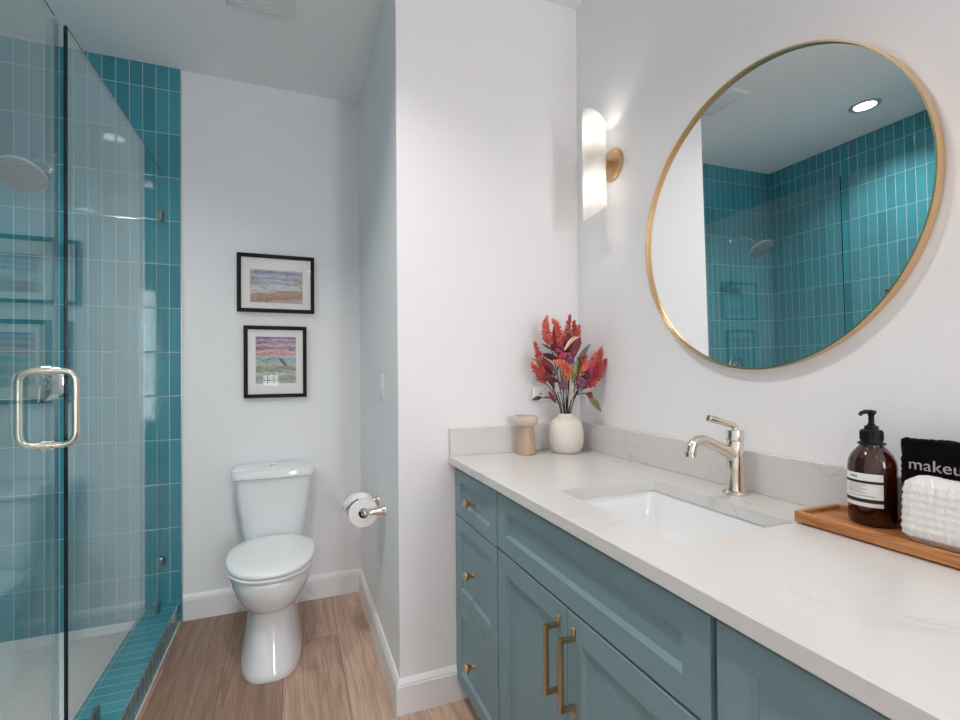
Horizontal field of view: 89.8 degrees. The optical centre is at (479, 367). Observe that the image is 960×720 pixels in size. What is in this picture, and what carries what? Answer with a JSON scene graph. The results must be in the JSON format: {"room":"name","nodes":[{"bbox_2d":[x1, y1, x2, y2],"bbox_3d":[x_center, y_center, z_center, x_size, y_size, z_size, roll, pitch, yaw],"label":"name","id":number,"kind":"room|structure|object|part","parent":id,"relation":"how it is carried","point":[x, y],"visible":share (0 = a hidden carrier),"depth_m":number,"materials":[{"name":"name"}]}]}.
{"room":"bathroom","nodes":[
{"label":"bathroom","id":0,"kind":"room"},
{"bbox_2d":[0,621,134,719],"bbox_3d":[-1.629,1.259,1.228,0.830,0.100,2.055,0,-1,-21],"label":"floor","id":1,"kind":"structure","parent":0,"point":[31,669],"depth_m":1.94,"materials":[{"name":"tile"}]},
{"bbox_2d":[0,35,360,642],"bbox_3d":[-1.607,-0.067,2.424,1.988,2.850,0.130,0,-1,-21],"label":"wall","id":2,"kind":"structure","parent":0,"point":[124,262],"depth_m":2.36,"materials":[{"name":"white paint"}]},
{"bbox_2d":[0,155,55,194],"bbox_3d":[-1.920,-0.834,2.065,0.176,0.201,0.328,0,-1,-21],"label":"showerhead","id":3,"kind":"object","parent":2,"relation":"attached to","point":[19,174],"visible":1,"depth_m":1.98,"materials":[{"name":"silver metal"}]},
{"bbox_3d":[-1.938,-0.873,2.109,0.018,0.100,0.230,0,-1,-21],"label":"arm","id":4,"kind":"part","parent":3,"relation":"part of","materials":[{"name":"silver metal"}]},
{"bbox_2d":[22,365,63,401],"bbox_3d":[-1.973,0.071,2.170,0.164,0.168,0.075,0,-1,-21],"label":"shower valve","id":5,"kind":"object","parent":2,"relation":"attached to","point":[38,387],"visible":0.82,"depth_m":2.18,"materials":[{"name":"silver metal"}]},
{"bbox_3d":[-1.967,0.110,2.153,0.020,0.090,0.039,0,-1,-21],"label":"lever","id":6,"kind":"part","parent":5,"relation":"part of","materials":[{"name":"silver metal"}]},
{"bbox_2d":[63,25,164,719],"bbox_3d":[-1.367,0.091,1.867,0.016,2.122,1.077,0,-1,-21],"label":"glass panel","id":7,"kind":"object","parent":2,"relation":"attached to","point":[95,714],"visible":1,"depth_m":1.37,"materials":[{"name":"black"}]},
{"bbox_2d":[119,601,179,719],"bbox_3d":[-1.117,1.149,1.428,0.006,0.007,2.054,0,-1,-21],"label":"trim","id":8,"kind":"structure","parent":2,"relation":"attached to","point":[168,623],"depth_m":1.85,"materials":[{"name":"silver metal"}]},
{"bbox_2d":[135,621,180,719],"bbox_3d":[-1.112,1.244,1.429,0.006,0.005,2.055,0,-1,-21],"label":"trim","id":9,"kind":"structure","parent":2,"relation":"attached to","point":[179,621],"depth_m":1.96,"materials":[{"name":"white paint"}]},
{"bbox_2d":[180,69,182,620],"bbox_3d":[-1.492,-0.118,2.414,0.004,2.750,0.032,0,-1,-21],"label":"trim","id":10,"kind":"structure","parent":2,"relation":"attached to","point":[180,69],"depth_m":2.40,"materials":[{"name":"silver metal"}]},
{"bbox_2d":[183,568,359,620],"bbox_3d":[-1.070,1.193,2.550,0.867,0.124,0.015,0,-1,-21],"label":"baseboard","id":11,"kind":"structure","parent":2,"relation":"attached to","point":[200,605],"depth_m":2.48,"materials":[{"name":"white paint"}]},
{"bbox_2d":[243,325,306,397],"bbox_3d":[-1.082,-0.031,2.554,0.307,0.378,0.023,0,-1,-21],"label":"framed picture","id":12,"kind":"object","parent":2,"relation":"attached to","point":[275,357],"visible":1,"depth_m":2.55,"materials":[{"name":"black wood"}]},
{"bbox_2d":[256,337,295,383],"bbox_3d":[-1.082,-0.040,2.556,0.197,0.246,0.001,0,-1,-21],"label":"print","id":13,"kind":"object","parent":12,"relation":"attached to","point":[275,356],"depth_m":2.56},
{"bbox_2d":[237,252,313,313],"bbox_3d":[-1.080,-0.444,2.560,0.378,0.305,0.023,0,-1,-21],"label":"framed picture","id":14,"kind":"object","parent":2,"relation":"attached to","point":[267,283],"visible":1,"depth_m":2.56,"materials":[{"name":"black wood"}]},
{"bbox_2d":[250,269,302,303],"bbox_3d":[-1.080,-0.430,2.562,0.257,0.174,0.001,0,-1,-21],"label":"print","id":15,"kind":"object","parent":14,"relation":"attached to","point":[267,286],"depth_m":2.56},
{"bbox_2d":[0,0,582,103],"bbox_3d":[-0.160,-1.575,-0.128,2.854,0.100,5.965,0,-1,-21],"label":"ceiling","id":16,"kind":"structure","parent":0,"point":[325,52],"depth_m":2.17,"materials":[{"name":"white paint"}]},
{"bbox_2d":[225,0,295,20],"bbox_3d":[-0.872,-1.493,1.910,0.270,0.018,0.270,0,-1,-21],"label":"exhaust fan","id":17,"kind":"object","parent":16,"relation":"attached to","point":[284,9],"visible":1,"depth_m":1.99,"materials":[{"name":"white plastic"}]},
{"bbox_2d":[137,592,479,719],"bbox_3d":[0.347,1.283,0.037,1.814,0.120,5.965,0,-1,-21],"label":"floor","id":18,"kind":"structure","parent":0,"point":[338,674],"depth_m":1.93,"materials":[{"name":"brown wood"}]},
{"bbox_2d":[73,601,179,719],"bbox_3d":[-1.184,1.196,1.401,0.146,0.100,2.055,0,-1,-21],"label":"shower curb","id":19,"kind":"object","parent":18,"relation":"on","point":[114,688],"visible":1,"depth_m":1.86,"materials":[{"name":"teal tile"}]},
{"bbox_2d":[14,0,79,450],"bbox_3d":[-1.009,0.071,0.928,0.139,2.108,0.891,0,-1,-22],"label":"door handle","id":20,"kind":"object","parent":19,"relation":"on","point":[45,445],"depth_m":1.28,"materials":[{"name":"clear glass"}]},
{"bbox_3d":[-1.193,0.108,1.277,0.066,0.217,0.017,0,-1,-22],"label":"handle","id":21,"kind":"part","parent":20,"relation":"part of","materials":[{"name":"silver metal"}]},
{"bbox_2d":[40,440,53,450],"bbox_3d":[-1.158,0.208,1.290,0.022,0.027,0.027,0,-1,-22],"label":"washer","id":22,"kind":"object","parent":20,"relation":"in","point":[45,445],"depth_m":1.28,"materials":[{"name":"silver metal"}]},
{"bbox_2d":[40,366,53,375],"bbox_3d":[-1.159,0.008,1.292,0.022,0.027,0.027,0,-1,-22],"label":"washer","id":23,"kind":"object","parent":20,"relation":"in","point":[44,370],"depth_m":1.28,"materials":[{"name":"silver metal"}]},
{"bbox_3d":[-1.125,0.108,1.305,0.066,0.217,0.017,0,-1,-22],"label":"handle","id":24,"kind":"part","parent":20,"relation":"part of","materials":[{"name":"silver metal"}]},
{"bbox_2d":[225,460,314,683],"bbox_3d":[-0.953,0.871,2.215,0.378,0.760,0.705,0,-1,-21],"label":"toilet","id":25,"kind":"object","parent":18,"relation":"on","point":[267,572],"visible":1,"depth_m":2.06,"materials":[{"name":"white ceramic"}]},
{"bbox_3d":[-0.916,0.845,2.119,0.364,0.018,0.498,0,-1,-21],"label":"seat","id":26,"kind":"part","parent":25,"relation":"part of","materials":[{"name":"white plastic"}]},
{"bbox_3d":[-0.917,0.822,2.123,0.362,0.028,0.501,0,-1,-21],"label":"lid","id":27,"kind":"part","parent":25,"relation":"part of","materials":[{"name":"white plastic"}]},
{"bbox_3d":[-1.044,0.519,2.445,0.378,0.045,0.218,0,-1,-21],"label":"tank lid","id":28,"kind":"part","parent":25,"relation":"part of","materials":[{"name":"white ceramic"}]},
{"bbox_3d":[-1.045,0.698,2.449,0.356,0.309,0.206,0,-1,-21],"label":"tank","id":29,"kind":"part","parent":25,"relation":"part of","materials":[{"name":"white ceramic"}]},
{"bbox_2d":[455,467,499,719],"bbox_3d":[0.222,0.798,1.718,0.588,0.880,0.403,0,-1,-21],"label":"base cabinet","id":30,"kind":"object","parent":18,"relation":"on","point":[476,503],"visible":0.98,"depth_m":1.61,"materials":[{"name":"teal paint"}]},
{"bbox_3d":[-0.036,0.699,1.618,0.035,0.034,0.034,0,-1,-21],"label":"knob","id":31,"kind":"part","parent":30,"relation":"part of","materials":[{"name":"gold metal"}]},
{"bbox_3d":[-0.038,0.458,1.620,0.035,0.034,0.034,0,-1,-21],"label":"knob","id":32,"kind":"part","parent":30,"relation":"part of","materials":[{"name":"gold metal"}]},
{"bbox_3d":[-0.034,1.005,1.615,0.035,0.034,0.034,0,-1,-21],"label":"knob","id":33,"kind":"part","parent":30,"relation":"part of","materials":[{"name":"gold metal"}]},
{"bbox_3d":[-0.013,0.458,1.629,0.019,0.169,0.394,0,-1,-21],"label":"drawer","id":34,"kind":"part","parent":30,"relation":"part of","materials":[{"name":"teal paint"}]},
{"bbox_3d":[-0.009,1.005,1.625,0.019,0.298,0.394,0,-1,-21],"label":"drawer","id":35,"kind":"part","parent":30,"relation":"part of","materials":[{"name":"teal paint"}]},
{"bbox_3d":[-0.011,0.699,1.627,0.019,0.304,0.394,0,-1,-21],"label":"drawer","id":36,"kind":"part","parent":30,"relation":"part of","materials":[{"name":"teal paint"}]},
{"bbox_2d":[498,492,717,719],"bbox_3d":[0.436,0.791,1.158,0.592,0.880,0.794,0,-1,-21],"label":"base cabinet","id":37,"kind":"object","parent":18,"relation":"on","point":[584,635],"visible":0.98,"depth_m":1.01,"materials":[{"name":"teal paint"}]},
{"bbox_3d":[0.134,0.844,1.255,0.019,0.611,0.386,0,-1,-21],"label":"door","id":38,"kind":"part","parent":37,"relation":"part of","materials":[{"name":"teal paint"}]},
{"bbox_3d":[0.164,0.660,1.096,0.039,0.194,0.014,0,-1,-21],"label":"pull handle","id":39,"kind":"part","parent":37,"relation":"part of","materials":[{"name":"gold metal"}]},
{"bbox_3d":[0.187,0.659,1.036,0.039,0.194,0.014,0,-1,-21],"label":"pull handle","id":40,"kind":"part","parent":37,"relation":"part of","materials":[{"name":"gold metal"}]},
{"bbox_3d":[0.276,0.840,0.888,0.019,0.611,0.395,0,-1,-21],"label":"door","id":41,"kind":"part","parent":37,"relation":"part of","materials":[{"name":"teal paint"}]},
{"bbox_2d":[449,448,959,719],"bbox_3d":[0.443,0.336,1.158,0.575,0.029,1.616,0,-1,-21],"label":"countertop","id":42,"kind":"structure","parent":37,"relation":"on","point":[879,625],"depth_m":0.73,"materials":[{"name":"white stone"}]},
{"bbox_2d":[513,415,537,455],"bbox_3d":[0.175,0.256,1.837,0.095,0.146,0.095,0,-1,-21],"label":"candle holder","id":43,"kind":"object","parent":42,"relation":"on","point":[525,423],"visible":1,"depth_m":1.81,"materials":[{"name":"beige ceramic"}]},
{"bbox_2d":[513,415,537,426],"bbox_3d":[0.175,0.203,1.837,0.095,0.040,0.095,0,-1,-21],"label":"bowl","id":44,"kind":"object","parent":43,"relation":"on","point":[519,420],"depth_m":1.80,"materials":[{"name":"beige ceramic"}]},
{"bbox_2d":[549,413,583,453],"bbox_3d":[0.334,0.252,1.869,0.133,0.152,0.134,0,-1,-21],"label":"vase","id":45,"kind":"object","parent":42,"relation":"on","point":[566,432],"visible":0.98,"depth_m":1.82,"materials":[{"name":"beige ceramic"}]},
{"bbox_2d":[530,314,606,413],"bbox_3d":[0.342,0.044,1.850,0.309,0.509,0.140,0,0,-4],"label":"flower bouquet","id":46,"kind":"object","parent":45,"relation":"in","point":[561,344],"visible":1,"depth_m":1.83,"materials":[{"name":"red plant"}]},
{"bbox_3d":[0.303,0.102,1.862,0.059,0.393,0.024,0,-1,-21],"label":"stem","id":47,"kind":"part","parent":46,"relation":"part of","materials":[{"name":"plant"}]},
{"bbox_3d":[0.337,0.168,1.841,0.026,0.260,0.049,0,-1,-21],"label":"stem","id":48,"kind":"part","parent":46,"relation":"part of","materials":[{"name":"plant"}]},
{"bbox_2d":[579,490,767,541],"bbox_3d":[0.429,0.416,1.132,0.346,0.132,0.461,0,-1,-21],"label":"sink","id":49,"kind":"object","parent":42,"relation":"in","point":[675,519],"visible":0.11,"depth_m":1.31,"materials":[{"name":"white ceramic"}]},
{"bbox_2d":[684,415,749,496],"bbox_3d":[0.589,0.218,1.203,0.191,0.204,0.062,0,-1,-21],"label":"faucet","id":50,"kind":"object","parent":42,"relation":"on","point":[733,450],"visible":1,"depth_m":1.21,"materials":[{"name":"silver metal"}]},
{"bbox_3d":[0.572,0.200,1.196,0.155,0.070,0.033,0,-1,-21],"label":"spout","id":51,"kind":"part","parent":50,"relation":"part of","materials":[{"name":"silver metal"}]},
{"bbox_3d":[0.615,0.151,1.214,0.113,0.069,0.042,0,-1,-21],"label":"lever","id":52,"kind":"part","parent":50,"relation":"part of","materials":[{"name":"silver metal"}]},
{"bbox_2d":[794,504,959,569],"bbox_3d":[0.799,0.303,0.783,0.136,0.025,0.500,0,-1,-21],"label":"wooden tray","id":53,"kind":"object","parent":42,"relation":"on","point":[834,518],"visible":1,"depth_m":0.88,"materials":[{"name":"brown wood"}]},
{"bbox_2d":[847,410,898,527],"bbox_3d":[0.757,0.191,0.932,0.078,0.219,0.077,0,-1,-21],"label":"soap bottle","id":54,"kind":"object","parent":53,"relation":"on","point":[872,469],"visible":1,"depth_m":0.91,"materials":[{"name":"orange glass"}]},
{"bbox_2d":[900,475,959,552],"bbox_3d":[0.811,0.239,0.711,0.067,0.116,0.304,0,-1,-24],"label":"hand towel","id":55,"kind":"object","parent":53,"relation":"on","point":[930,510],"visible":1,"depth_m":0.79,"materials":[{"name":"white fabric"}]},
{"bbox_2d":[901,437,959,507],"bbox_3d":[0.836,0.210,0.784,0.029,0.175,0.252,0,-1,-23],"label":"towel","id":56,"kind":"object","parent":53,"relation":"on","point":[936,458],"visible":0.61,"depth_m":0.85,"materials":[{"name":"black fabric"}]},
{"bbox_2d":[717,619,890,719],"bbox_3d":[0.655,0.785,0.601,0.588,0.880,0.404,0,-1,-21],"label":"base cabinet","id":57,"kind":"object","parent":18,"relation":"on","point":[754,682],"visible":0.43,"depth_m":0.62,"materials":[{"name":"teal paint"}]},
{"bbox_2d":[358,0,579,677],"bbox_3d":[-0.098,-0.129,2.450,0.886,2.750,1.173,0,-1,-21],"label":"wall","id":58,"kind":"structure","parent":0,"point":[468,170],"depth_m":1.86,"materials":[{"name":"white paint"}]},
{"bbox_2d":[361,495,385,516],"bbox_3d":[-0.468,0.592,2.053,0.097,0.046,0.216,0,-1,-21],"label":"toilet roll holder","id":59,"kind":"object","parent":58,"relation":"attached to","point":[381,510],"visible":0.67,"depth_m":1.97,"materials":[{"name":"silver metal"}]},
{"bbox_2d":[342,492,377,527],"bbox_3d":[-0.511,0.600,2.036,0.145,0.127,0.103,0,-1,-21],"label":"toilet roll","id":60,"kind":"object","parent":59,"relation":"on","point":[355,502],"visible":0.94,"depth_m":2.00,"materials":[{"name":"white paper"}]},
{"bbox_3d":[-0.437,0.591,1.974,0.097,0.046,0.046,0,-1,-21],"label":"post","id":61,"kind":"part","parent":59,"relation":"part of","materials":[{"name":"silver metal"}]},
{"bbox_3d":[-0.498,0.593,2.133,0.097,0.046,0.046,0,-1,-21],"label":"post","id":62,"kind":"part","parent":59,"relation":"part of","materials":[{"name":"silver metal"}]},
{"bbox_2d":[359,568,399,716],"bbox_3d":[-0.483,1.186,2.213,0.015,0.124,1.068,0,-1,-21],"label":"baseboard","id":63,"kind":"structure","parent":58,"relation":"attached to","point":[389,669],"depth_m":2.05,"materials":[{"name":"white paint"}]},
{"bbox_2d":[379,374,383,401],"bbox_3d":[-0.416,0.086,2.034,0.012,0.116,0.072,0,-1,-21],"label":"light switch","id":64,"kind":"object","parent":58,"relation":"attached to","point":[381,381],"visible":1,"depth_m":2.02,"materials":[{"name":"white plastic"}]},
{"bbox_2d":[396,665,467,716],"bbox_3d":[-0.162,1.179,1.773,0.295,0.124,0.015,0,-1,-21],"label":"baseboard","id":65,"kind":"structure","parent":58,"relation":"attached to","point":[415,693],"depth_m":1.76,"materials":[{"name":"white paint"}]},
{"bbox_2d":[449,423,550,456],"bbox_3d":[0.145,0.278,1.899,0.555,0.104,0.020,0,-1,-21],"label":"side splash","id":66,"kind":"object","parent":58,"relation":"attached to","point":[463,441],"visible":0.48,"depth_m":1.85,"materials":[{"name":"white stone"}]},
{"bbox_2d":[528,371,544,400],"bbox_3d":[0.230,0.073,1.941,0.078,0.123,0.009,0,-1,-21],"label":"wall outlet","id":67,"kind":"object","parent":58,"relation":"attached to","point":[532,381],"visible":0.29,"depth_m":1.93,"materials":[{"name":"white plastic"}]},
{"bbox_2d":[532,387,546,401],"bbox_3d":[0.238,0.106,1.927,0.064,0.060,0.023,0,-1,-21],"label":"plug","id":68,"kind":"object","parent":67,"relation":"attached to","point":[536,391],"visible":0.95,"depth_m":1.92,"materials":[{"name":"white plastic"}]},
{"bbox_2d":[576,0,959,474],"bbox_3d":[1.338,-0.162,-0.192,0.120,2.750,4.792,0,-1,-21],"label":"wall","id":69,"kind":"structure","parent":0,"point":[647,67],"depth_m":1.31,"materials":[{"name":"white paint"}]},
{"bbox_2d":[582,108,622,220],"bbox_3d":[0.439,-0.739,1.778,0.126,0.404,0.120,0,-1,-21],"label":"wall sconce","id":70,"kind":"object","parent":69,"relation":"attached to","point":[599,167],"visible":1,"depth_m":1.74,"materials":[{"name":"white glass"}]},
{"bbox_3d":[0.419,-0.738,1.770,0.084,0.404,0.084,0,-1,-21],"label":"lamp shade","id":71,"kind":"part","parent":70,"relation":"part of","materials":[{"name":"white glass"}]},
{"bbox_3d":[0.467,-0.756,1.789,0.038,0.028,0.028,0,-1,-21],"label":"arm","id":72,"kind":"part","parent":70,"relation":"part of","materials":[{"name":"gold metal"}]},
{"bbox_3d":[0.490,-0.756,1.798,0.017,0.120,0.120,0,-1,-21],"label":"plate","id":73,"kind":"part","parent":70,"relation":"part of","materials":[{"name":"gold metal"}]},
{"bbox_2d":[582,422,901,517],"bbox_3d":[0.702,0.268,1.259,0.020,0.104,1.617,0,-1,-21],"label":"back splash","id":74,"kind":"object","parent":69,"relation":"attached to","point":[809,483],"visible":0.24,"depth_m":1.25,"materials":[{"name":"white stone"}]},
{"bbox_2d":[645,39,944,369],"bbox_3d":[0.698,-0.381,1.236,0.025,0.772,0.772,-1,0,-21],"label":"round mirror","id":75,"kind":"object","parent":69,"relation":"attached to","point":[805,192],"visible":1,"depth_m":1.13,"materials":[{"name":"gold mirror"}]}
]}

